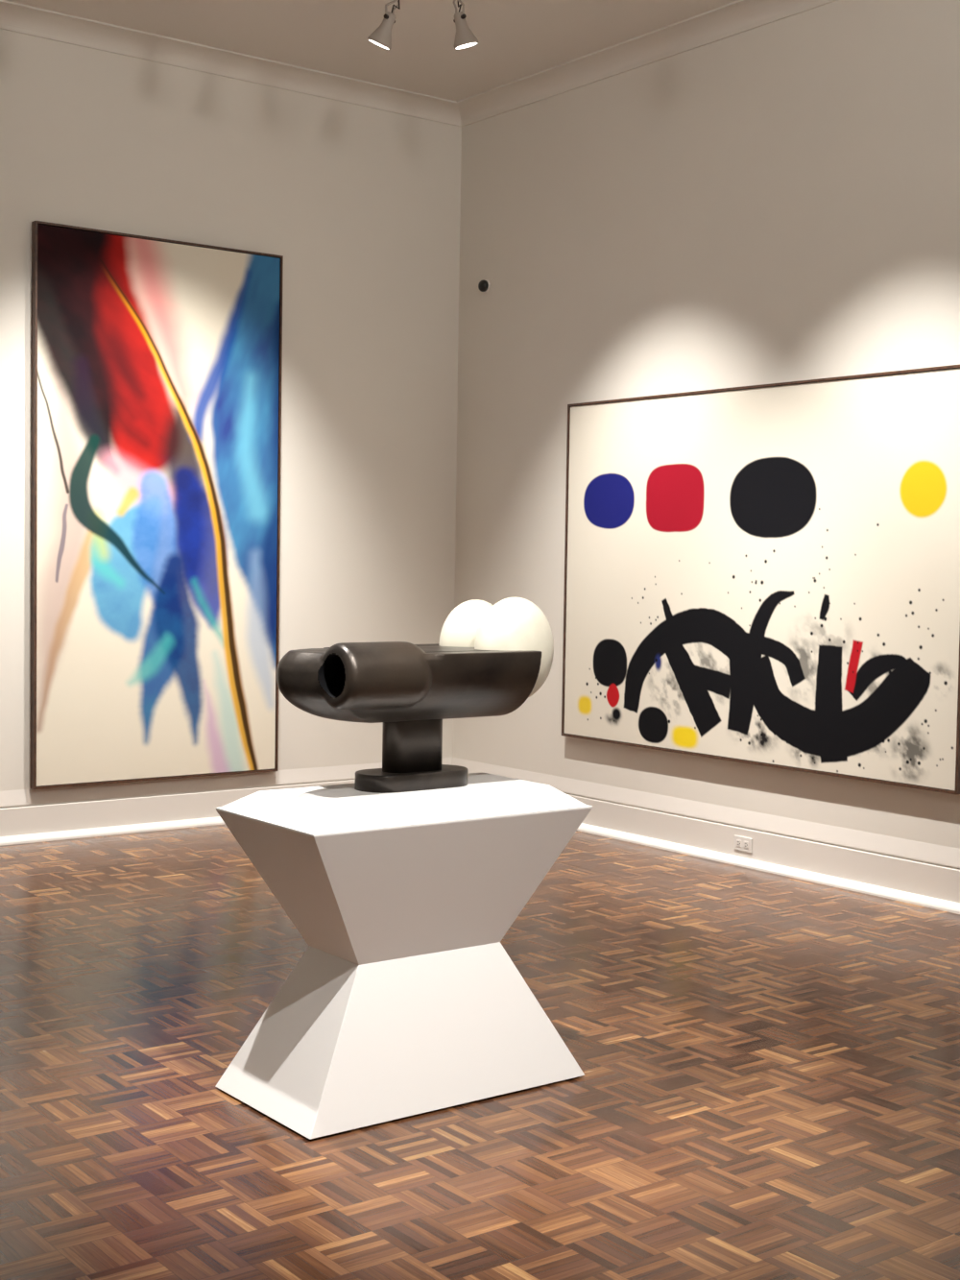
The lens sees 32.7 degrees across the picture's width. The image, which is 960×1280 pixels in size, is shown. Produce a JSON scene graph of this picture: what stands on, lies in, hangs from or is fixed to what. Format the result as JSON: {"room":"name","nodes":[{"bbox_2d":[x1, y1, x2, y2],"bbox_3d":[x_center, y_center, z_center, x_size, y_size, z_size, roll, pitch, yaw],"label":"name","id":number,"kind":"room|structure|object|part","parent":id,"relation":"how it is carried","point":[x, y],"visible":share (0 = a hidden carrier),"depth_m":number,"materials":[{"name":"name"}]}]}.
{"room":"museum","nodes":[
{"label":"museum","id":0,"kind":"room"},
{"bbox_2d":[0,28,461,791],"bbox_3d":[-3.554,-1.035,7.570,8.800,4.200,0.200,-1,4,-37],"label":"wall","id":1,"kind":"structure","parent":0,"point":[361,205],"depth_m":9.36,"materials":[{"name":"white paint"}]},
{"bbox_2d":[0,816,224,845],"bbox_3d":[-3.592,1.052,7.498,8.580,0.039,0.036,-1,4,-37],"label":"trim","id":2,"kind":"structure","parent":1,"relation":"attached to","point":[210,821],"depth_m":8.71,"materials":[{"name":"white paint"}]},
{"bbox_2d":[30,220,283,789],"bbox_3d":[-1.715,-0.691,8.825,1.440,2.898,0.048,-1,4,-37],"label":"painting","id":3,"kind":"object","parent":1,"relation":"attached to","point":[156,363],"visible":1,"depth_m":8.78,"materials":[{"name":"multicoloured paint"}]},
{"bbox_2d":[0,757,452,836],"bbox_3d":[-3.599,0.934,7.520,8.600,0.271,0.020,-1,4,-37],"label":"baseboard","id":4,"kind":"structure","parent":1,"relation":"attached to","point":[22,811],"depth_m":8.85,"materials":[{"name":"paint"}]},
{"bbox_2d":[0,0,460,126],"bbox_3d":[-3.496,-3.074,7.268,8.600,0.095,0.150,-1,4,-37],"label":"trim","id":5,"kind":"structure","parent":1,"relation":"attached to","point":[16,17],"depth_m":8.86,"materials":[{"name":"paint"}]},
{"bbox_2d":[5,0,737,101],"bbox_3d":[-0.466,-2.934,3.260,9.000,0.120,10.600,-1,4,-37],"label":"ceiling","id":6,"kind":"structure","parent":0,"point":[518,39],"depth_m":8.39,"materials":[{"name":"paint"}]},
{"bbox_3d":[-2.740,-3.034,5.978,6.086,0.021,0.036,-1,4,-37],"label":"ceiling track","id":7,"kind":"object","parent":6,"relation":"attached to","visible":0},
{"bbox_2d":[367,0,400,49],"bbox_3d":[-0.443,-2.921,7.689,0.167,0.302,0.130,-1,4,-37],"label":"track spotlight","id":8,"kind":"object","parent":7,"relation":"attached to","point":[381,36],"visible":1,"depth_m":7.64,"materials":[{"name":"beige metal"}]},
{"bbox_3d":[-0.398,-2.972,7.686,0.009,0.099,0.077,2,3,28],"label":"power cord","id":9,"kind":"part","parent":8,"relation":"part of","materials":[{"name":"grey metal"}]},
{"bbox_3d":[1.896,-2.917,5.111,0.036,0.021,6.936,-1,4,-37],"label":"ceiling track","id":10,"kind":"object","parent":6,"relation":"attached to","visible":0},
{"bbox_2d":[453,0,478,48],"bbox_3d":[-0.070,-2.918,7.673,0.130,0.295,0.118,-1,4,-37],"label":"track spotlight","id":11,"kind":"object","parent":10,"relation":"attached to","point":[465,37],"visible":1,"depth_m":7.64,"materials":[{"name":"beige metal"}]},
{"bbox_2d":[0,823,959,1279],"bbox_3d":[-0.535,1.380,3.475,9.000,0.120,10.600,-1,4,-37],"label":"floor","id":12,"kind":"structure","parent":0,"point":[769,1088],"depth_m":4.54,"materials":[{"name":"brown wood"}]},
{"bbox_2d":[215,772,592,1139],"bbox_3d":[-0.213,0.842,4.660,0.932,0.848,0.526,-1,4,-37],"label":"pedestal","id":13,"kind":"object","parent":12,"relation":"on","point":[405,998],"visible":0.98,"depth_m":4.47,"materials":[{"name":"white paint"}]},
{"bbox_2d":[276,597,554,793],"bbox_3d":[-0.191,0.146,4.659,0.841,0.542,0.476,-1,4,-37],"label":"abstract sculpture","id":14,"kind":"object","parent":13,"relation":"on","point":[488,659],"visible":1,"depth_m":4.56,"materials":[{"name":"metal"}]},
{"bbox_2d":[452,0,959,848],"bbox_3d":[3.010,-0.853,6.019,0.200,4.200,10.200,-1,4,-37],"label":"wall","id":15,"kind":"structure","parent":0,"point":[777,202],"depth_m":8.34,"materials":[{"name":"white paint"}]},
{"bbox_2d":[478,279,490,292],"bbox_3d":[0.017,-2.106,9.741,0.048,0.080,0.080,-1,4,-37],"label":"wall sensor","id":16,"kind":"object","parent":15,"relation":"attached to","point":[484,285],"visible":1,"depth_m":9.72,"materials":[{"name":"black plastic"}]},
{"bbox_2d":[457,0,838,126],"bbox_3d":[2.903,-2.900,5.811,0.150,0.095,10.200,-1,4,-37],"label":"trim","id":17,"kind":"structure","parent":15,"relation":"attached to","point":[739,16],"depth_m":8.60,"materials":[{"name":"paint"}]},
{"bbox_2d":[452,757,959,903],"bbox_3d":[2.891,1.111,6.051,0.020,0.271,10.200,-1,4,-37],"label":"baseboard","id":18,"kind":"structure","parent":15,"relation":"attached to","point":[906,865],"depth_m":7.99,"materials":[{"name":"paint"}]},
{"bbox_2d":[733,835,752,852],"bbox_3d":[1.303,1.012,8.126,0.009,0.072,0.120,-1,4,-37],"label":"wall outlet","id":19,"kind":"object","parent":15,"relation":"attached to","point":[741,843],"visible":1,"depth_m":8.12,"materials":[{"name":"white plastic"}]},
{"bbox_2d":[736,839,741,846],"bbox_3d":[1.286,1.010,8.146,0.004,0.034,0.032,-1,4,-37],"label":"receptacle","id":20,"kind":"object","parent":19,"relation":"attached to","point":[738,841],"depth_m":8.14,"materials":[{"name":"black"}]},
{"bbox_2d":[744,841,748,848],"bbox_3d":[1.317,1.013,8.104,0.004,0.034,0.032,-1,4,-37],"label":"receptacle","id":21,"kind":"object","parent":19,"relation":"attached to","point":[746,843],"depth_m":8.10,"materials":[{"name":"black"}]},
{"bbox_2d":[561,364,959,794],"bbox_3d":[1.292,-0.321,8.101,0.048,1.848,2.660,-1,4,-37],"label":"painting","id":22,"kind":"object","parent":15,"relation":"attached to","point":[763,574],"visible":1,"depth_m":7.89,"materials":[{"name":"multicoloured paint"}]},
{"bbox_2d":[577,822,959,914],"bbox_3d":[2.873,1.228,6.032,0.036,0.039,10.180,-1,4,-37],"label":"trim","id":23,"kind":"structure","parent":15,"relation":"attached to","point":[866,888],"depth_m":7.90,"materials":[{"name":"white paint"}]}
]}

